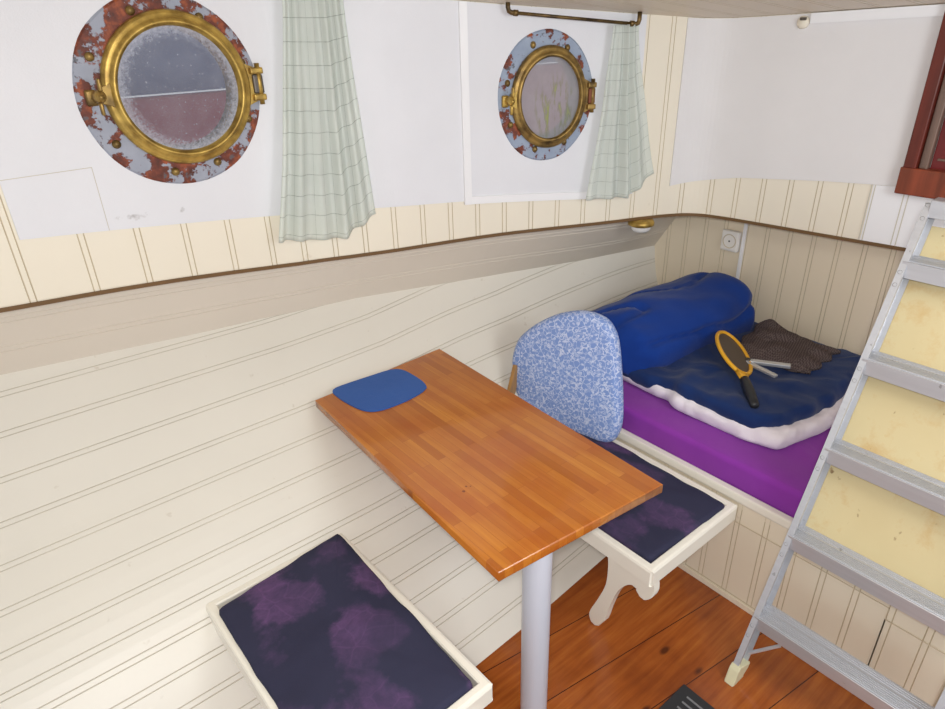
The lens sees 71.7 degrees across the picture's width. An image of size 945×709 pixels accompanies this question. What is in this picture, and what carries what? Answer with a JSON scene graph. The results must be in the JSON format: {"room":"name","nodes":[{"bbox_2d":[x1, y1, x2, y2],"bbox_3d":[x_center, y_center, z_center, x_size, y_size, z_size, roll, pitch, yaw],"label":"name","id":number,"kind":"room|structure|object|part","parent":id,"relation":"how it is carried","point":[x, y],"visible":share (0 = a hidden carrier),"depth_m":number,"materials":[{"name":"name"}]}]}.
{"room":"ship interior","nodes":[
{"label":"ship interior","id":0,"kind":"room"},
{"bbox_2d":[0,0,721,708],"bbox_3d":[-0.032,0.109,1.580,4.150,2.393,2.572,-21,33,-34],"label":"wall","id":1,"kind":"structure","parent":0,"point":[165,449],"depth_m":2.25,"materials":[{"name":"white paint"}]},
{"bbox_2d":[72,0,266,183],"bbox_3d":[-0.919,-0.808,2.015,0.555,0.548,0.150,-21,33,-34],"label":"window","id":2,"kind":"structure","parent":1,"relation":"in","point":[101,45],"depth_m":1.97,"materials":[{"name":"blue paint"}]},
{"bbox_3d":[-0.893,-0.811,2.002,0.360,0.360,0.001,-21,33,-33],"label":"glass","id":3,"kind":"part","parent":2,"relation":"part of","materials":[{"name":"white"}]},
{"bbox_3d":[-0.698,-0.822,2.127,1.510,0.859,0.109,-17,31,-28],"label":"white panel","id":4,"kind":"part","parent":1,"relation":"part of","materials":[{"name":"white paint"}]},
{"bbox_2d":[0,213,905,312],"bbox_3d":[-0.107,-0.256,2.168,4.633,0.113,1.404,-5,27,-7],"label":"trim","id":5,"kind":"structure","parent":1,"relation":"attached to","point":[101,292],"depth_m":2.55,"materials":[{"name":"brown wood"}]},
{"bbox_2d":[458,1,471,204],"bbox_3d":[-0.027,-0.928,2.475,0.030,0.724,0.014,-12,29,-19],"label":"trim","id":6,"kind":"structure","parent":1,"relation":"attached to","point":[462,5],"depth_m":2.45,"materials":[{"name":"white paint"}]},
{"bbox_2d":[507,364,517,393],"bbox_3d":[0.164,0.162,2.785,0.019,0.233,0.157,14,31,29],"label":"wooden slat","id":7,"kind":"object","parent":1,"relation":"attached to","point":[512,385],"visible":0.3,"depth_m":2.76,"materials":[{"name":"beige wood"}]},
{"bbox_2d":[472,192,586,203],"bbox_3d":[0.294,-0.658,2.731,0.646,0.066,0.023,-9,28,-15],"label":"trim","id":8,"kind":"structure","parent":1,"relation":"attached to","point":[563,195],"depth_m":2.71,"materials":[{"name":"white paint"}]},
{"bbox_2d":[498,29,596,159],"bbox_3d":[0.279,-1.014,2.572,0.398,0.480,0.145,-11,29,-18],"label":"window","id":9,"kind":"structure","parent":1,"relation":"in","point":[542,117],"depth_m":2.53,"materials":[{"name":"blue paint"}]},
{"bbox_3d":[0.299,-0.998,2.544,0.256,0.308,0.001,-9,28,-13],"label":"glass","id":10,"kind":"part","parent":9,"relation":"part of","materials":[{"name":"white"}]},
{"bbox_3d":[0.330,-0.980,2.588,0.742,0.750,0.018,-9,28,-15],"label":"white panel","id":11,"kind":"part","parent":1,"relation":"part of","materials":[{"name":"white paint"}]},
{"bbox_2d":[506,2,641,26],"bbox_3d":[0.382,-1.257,2.419,0.547,0.092,0.021,-9,28,-14],"label":"curtain rod","id":12,"kind":"object","parent":1,"relation":"attached to","point":[508,9],"visible":0.97,"depth_m":2.42,"materials":[{"name":"brown metal"}]},
{"bbox_3d":[0.382,-1.247,2.424,0.495,0.061,0.012,-9,28,-14],"label":"rod","id":13,"kind":"part","parent":12,"relation":"part of","materials":[{"name":"brown metal"}]},
{"bbox_2d":[586,24,653,199],"bbox_3d":[0.613,-0.959,2.629,0.314,0.660,0.048,-11,28,-17],"label":"curtain","id":14,"kind":"object","parent":12,"relation":"hanging from","point":[622,161],"visible":1,"depth_m":2.66,"materials":[{"name":"white fabric"}]},
{"bbox_2d":[628,219,654,232],"bbox_3d":[0.759,-0.583,2.945,0.116,0.060,0.116,-21,33,-34],"label":"lamp","id":15,"kind":"object","parent":1,"relation":"attached to","point":[644,225],"visible":0.92,"depth_m":2.91,"materials":[{"name":"gold metal"}]},
{"bbox_3d":[-0.804,-1.095,1.835,1.176,0.120,0.106,-21,33,-34],"label":"curtain rod","id":16,"kind":"object","parent":1,"relation":"attached to","visible":0},
{"bbox_2d":[279,0,375,242],"bbox_3d":[-0.543,-0.798,2.233,0.374,0.839,0.055,-15,30,-24],"label":"curtain","id":17,"kind":"object","parent":16,"relation":"hanging from","point":[326,189],"visible":1,"depth_m":2.26,"materials":[{"name":"white fabric"}]},
{"bbox_2d":[476,556,873,708],"bbox_3d":[0.416,1.233,1.979,4.400,0.040,2.200,-21,33,-34],"label":"floor","id":18,"kind":"structure","parent":0,"point":[687,633],"depth_m":2.27,"materials":[{"name":"brown wood"}]},
{"bbox_2d":[206,533,492,708],"bbox_3d":[-0.371,1.002,1.934,0.492,0.452,0.826,-21,33,-34],"label":"seat","id":19,"kind":"object","parent":18,"relation":"on","point":[479,696],"visible":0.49,"depth_m":1.82,"materials":[{"name":"paint"}]},
{"bbox_2d":[219,534,472,708],"bbox_3d":[-0.385,0.810,1.837,0.436,0.071,0.742,-21,33,-34],"label":"seat cushion","id":20,"kind":"object","parent":19,"relation":"on","point":[322,631],"visible":0.94,"depth_m":1.80,"materials":[{"name":"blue fabric"}]},
{"bbox_2d":[315,349,662,708],"bbox_3d":[-0.011,0.605,2.366,0.648,0.750,1.176,-21,33,-34],"label":"dining table","id":21,"kind":"object","parent":18,"relation":"on","point":[510,482],"visible":0.94,"depth_m":2.01,"materials":[{"name":"brown wood"}]},
{"bbox_2d":[333,369,426,411],"bbox_3d":[-0.343,0.134,2.476,0.306,0.006,0.260,-21,33,-34],"label":"placemat","id":22,"kind":"object","parent":21,"relation":"on","point":[384,390],"visible":1,"depth_m":2.47,"materials":[{"name":"blue fabric"}]},
{"bbox_3d":[0.187,0.835,1.940,0.083,0.716,0.083,-21,33,-34],"label":"leg","id":23,"kind":"part","parent":21,"relation":"part of","materials":[{"name":"grey paint"}]},
{"bbox_2d":[580,439,736,625],"bbox_3d":[0.503,0.670,2.537,0.487,0.452,0.789,-21,33,-34],"label":"seat","id":24,"kind":"object","parent":18,"relation":"on","point":[625,567],"visible":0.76,"depth_m":2.18,"materials":[{"name":"paint"}]},
{"bbox_2d":[512,310,623,441],"bbox_3d":[0.391,0.062,2.670,0.518,0.521,0.138,17,32,32],"label":"backrest cushion","id":25,"kind":"object","parent":24,"relation":"on","point":[569,363],"visible":0.96,"depth_m":2.60,"materials":[{"name":"blue fabric"}]},
{"bbox_3d":[0.515,0.852,2.252,0.028,0.386,0.251,-21,33,-34],"label":"leg","id":26,"kind":"part","parent":24,"relation":"part of","materials":[{"name":"paint"}]},
{"bbox_2d":[579,433,724,563],"bbox_3d":[0.502,0.483,2.429,0.420,0.071,0.720,-21,33,-34],"label":"seat cushion","id":27,"kind":"object","parent":24,"relation":"on","point":[654,526],"visible":0.3,"depth_m":2.23,"materials":[{"name":"blue fabric"}]},
{"bbox_2d":[659,684,714,708],"bbox_3d":[0.581,1.228,1.917,0.550,0.016,0.290,-21,33,-34],"label":"floor vent","id":28,"kind":"object","parent":18,"relation":"on","point":[684,697],"visible":1,"depth_m":2.11,"materials":[{"name":"grey metal"}]},
{"bbox_2d":[616,428,944,707],"bbox_3d":[1.247,0.525,2.747,0.960,0.480,1.660,-21,33,-34],"label":"bunk","id":29,"kind":"object","parent":18,"relation":"on","point":[737,563],"visible":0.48,"depth_m":2.21,"materials":[{"name":"paint"}]},
{"bbox_3d":[0.882,0.469,2.390,0.030,0.036,1.660,-21,33,-34],"label":"rail","id":30,"kind":"part","parent":29,"relation":"part of","materials":[{"name":"paint"}]},
{"bbox_3d":[0.928,0.896,2.538,0.008,0.026,1.500,-21,33,-34],"label":"skirting","id":31,"kind":"part","parent":29,"relation":"part of","materials":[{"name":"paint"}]},
{"bbox_2d":[622,380,830,517],"bbox_3d":[1.262,0.273,2.636,0.955,0.131,1.576,-21,33,-34],"label":"mattress","id":32,"kind":"object","parent":29,"relation":"on","point":[779,478],"visible":0.12,"depth_m":2.39,"materials":[{"name":"purple fabric"}]},
{"bbox_2d":[623,376,845,449],"bbox_3d":[1.142,0.088,2.788,0.808,0.092,0.857,-21,33,-34],"label":"quilt","id":33,"kind":"object","parent":32,"relation":"on","point":[776,438],"visible":0.23,"depth_m":2.42,"materials":[{"name":"fabric"}]},
{"bbox_2d":[592,272,754,374],"bbox_3d":[0.889,-0.165,2.972,0.800,0.323,0.434,-16,30,-25],"label":"sleeping bag","id":34,"kind":"object","parent":33,"relation":"on","point":[660,325],"visible":0.76,"depth_m":2.82,"materials":[{"name":"blue fabric"}]},
{"bbox_2d":[623,322,860,428],"bbox_3d":[1.125,0.040,2.803,0.801,0.122,0.856,-21,33,-34],"label":"duvet","id":35,"kind":"object","parent":33,"relation":"on","point":[702,376],"visible":0.42,"depth_m":2.55,"materials":[{"name":"blue fabric"}]},
{"bbox_2d":[715,330,758,408],"bbox_3d":[1.057,0.043,2.598,0.146,0.100,0.517,3,27,8],"label":"racket","id":36,"kind":"object","parent":35,"relation":"on","point":[731,350],"visible":0.98,"depth_m":2.63,"materials":[{"name":"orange plastic"}]},
{"bbox_3d":[1.070,0.001,2.668,0.145,0.088,0.353,3,27,8],"label":"frame","id":37,"kind":"part","parent":36,"relation":"part of","materials":[{"name":"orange plastic"}]},
{"bbox_3d":[1.042,0.142,2.458,0.042,0.052,0.177,2,27,8],"label":"handle","id":38,"kind":"part","parent":36,"relation":"part of","materials":[{"name":"black plastic"}]},
{"bbox_2d":[745,357,790,377],"bbox_3d":[1.184,0.040,2.650,0.130,0.022,0.170,-21,33,-34],"label":"metal tool","id":39,"kind":"object","parent":35,"relation":"on","point":[755,363],"visible":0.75,"depth_m":2.63,"materials":[{"name":"metal"}]},
{"bbox_3d":[1.153,0.055,2.628,0.020,0.013,0.163,-15,30,-25],"label":"arm","id":40,"kind":"part","parent":39,"relation":"part of","materials":[{"name":"metal"}]},
{"bbox_3d":[1.195,0.035,2.658,0.179,0.021,0.026,10,29,22],"label":"arm","id":41,"kind":"part","parent":39,"relation":"part of","materials":[{"name":"metal"}]},
{"bbox_2d":[740,319,840,374],"bbox_3d":[1.320,-0.051,2.773,0.354,0.076,0.374,-21,33,-34],"label":"scarf","id":42,"kind":"object","parent":35,"relation":"on","point":[769,341],"visible":0.96,"depth_m":2.73,"materials":[{"name":"brown fabric"}]},
{"bbox_3d":[1.122,0.839,2.238,0.002,0.332,0.867,-21,33,-34],"label":"access panel","id":43,"kind":"part","parent":29,"relation":"part of","materials":[{"name":"beige wood"}]},
{"bbox_2d":[724,197,944,708],"bbox_3d":[1.249,0.418,1.852,0.672,1.540,0.530,-21,33,-34],"label":"stepladder","id":44,"kind":"object","parent":18,"relation":"on","point":[923,605],"visible":1,"depth_m":1.92,"materials":[{"name":"metal"}]},
{"bbox_2d":[806,226,944,598],"bbox_3d":[1.349,0.202,1.830,0.399,0.970,0.506,-21,33,-34],"label":"plywood board","id":45,"kind":"object","parent":44,"relation":"attached to","point":[903,426],"visible":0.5,"depth_m":1.91,"materials":[{"name":"beige wood"}]},
{"bbox_3d":[1.415,0.482,1.675,0.650,1.482,0.020,-21,33,-34],"label":"rail","id":46,"kind":"part","parent":44,"relation":"part of","materials":[{"name":"metal"}]},
{"bbox_2d":[461,0,944,17],"bbox_3d":[0.249,-0.782,1.104,4.600,0.640,3.150,-21,33,-34],"label":"ceiling","id":47,"kind":"structure","parent":0,"point":[681,8],"depth_m":2.30,"materials":[{"name":"paint"}]},
{"bbox_2d":[655,4,944,354],"bbox_3d":[1.437,-0.319,2.655,0.363,2.059,2.500,-21,33,-34],"label":"wall","id":48,"kind":"structure","parent":0,"point":[779,123],"depth_m":2.63,"materials":[{"name":"beige paint"}]},
{"bbox_2d":[720,229,741,252],"bbox_3d":[1.223,-0.539,3.093,0.032,0.098,0.088,-21,33,-34],"label":"power socket","id":49,"kind":"object","parent":48,"relation":"attached to","point":[731,239],"visible":1,"depth_m":3.08,"materials":[{"name":"white plastic"}]},
{"bbox_2d":[735,223,747,278],"bbox_3d":[1.271,-0.380,3.130,0.012,0.600,0.016,-21,33,-34],"label":"cable trunking","id":50,"kind":"object","parent":48,"relation":"attached to","point":[745,229],"visible":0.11,"depth_m":3.07,"materials":[{"name":"white paint"}]},
{"bbox_2d":[797,16,809,28],"bbox_3d":[1.218,-1.226,2.413,0.023,0.044,0.044,-21,33,-34],"label":"clip","id":51,"kind":"object","parent":48,"relation":"attached to","point":[803,22],"visible":1,"depth_m":2.41,"materials":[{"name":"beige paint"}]},
{"bbox_3d":[1.494,-0.867,2.313,1.562,0.705,0.105,19,34,35],"label":"white panel","id":52,"kind":"part","parent":48,"relation":"part of","materials":[{"name":"white paint"}]},
{"bbox_2d":[810,4,944,22],"bbox_3d":[1.493,-1.137,2.165,0.705,0.060,0.015,23,36,39],"label":"trim","id":53,"kind":"structure","parent":48,"relation":"attached to","point":[925,10],"depth_m":2.24,"materials":[{"name":"white paint"}]},
{"bbox_2d":[894,12,944,198],"bbox_3d":[1.837,-0.749,1.939,0.095,0.667,0.885,-21,33,-34],"label":"door","id":54,"kind":"structure","parent":48,"relation":"in","point":[916,177],"depth_m":2.25,"materials":[{"name":"brown wood"}]},
{"bbox_3d":[1.844,-0.493,2.069,0.095,0.093,0.885,-21,33,-34],"label":"sill","id":55,"kind":"part","parent":54,"relation":"part of","materials":[{"name":"orange wood"}]},
{"bbox_3d":[1.841,-0.782,1.942,0.045,0.550,0.706,-21,33,-34],"label":"panel","id":56,"kind":"part","parent":54,"relation":"part of","materials":[{"name":"red wood"}]},
{"label":"outside","id":57,"kind":"structure","parent":0,"visible":0},
{"bbox_2d":[118,27,534,144],"bbox_3d":[-1.425,-1.444,3.801,9.000,3.430,0.225,-21,33,-34],"label":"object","id":58,"kind":"structure","parent":57,"point":[168,69],"depth_m":3.56,"materials":[{"name":"glass"}]}
]}

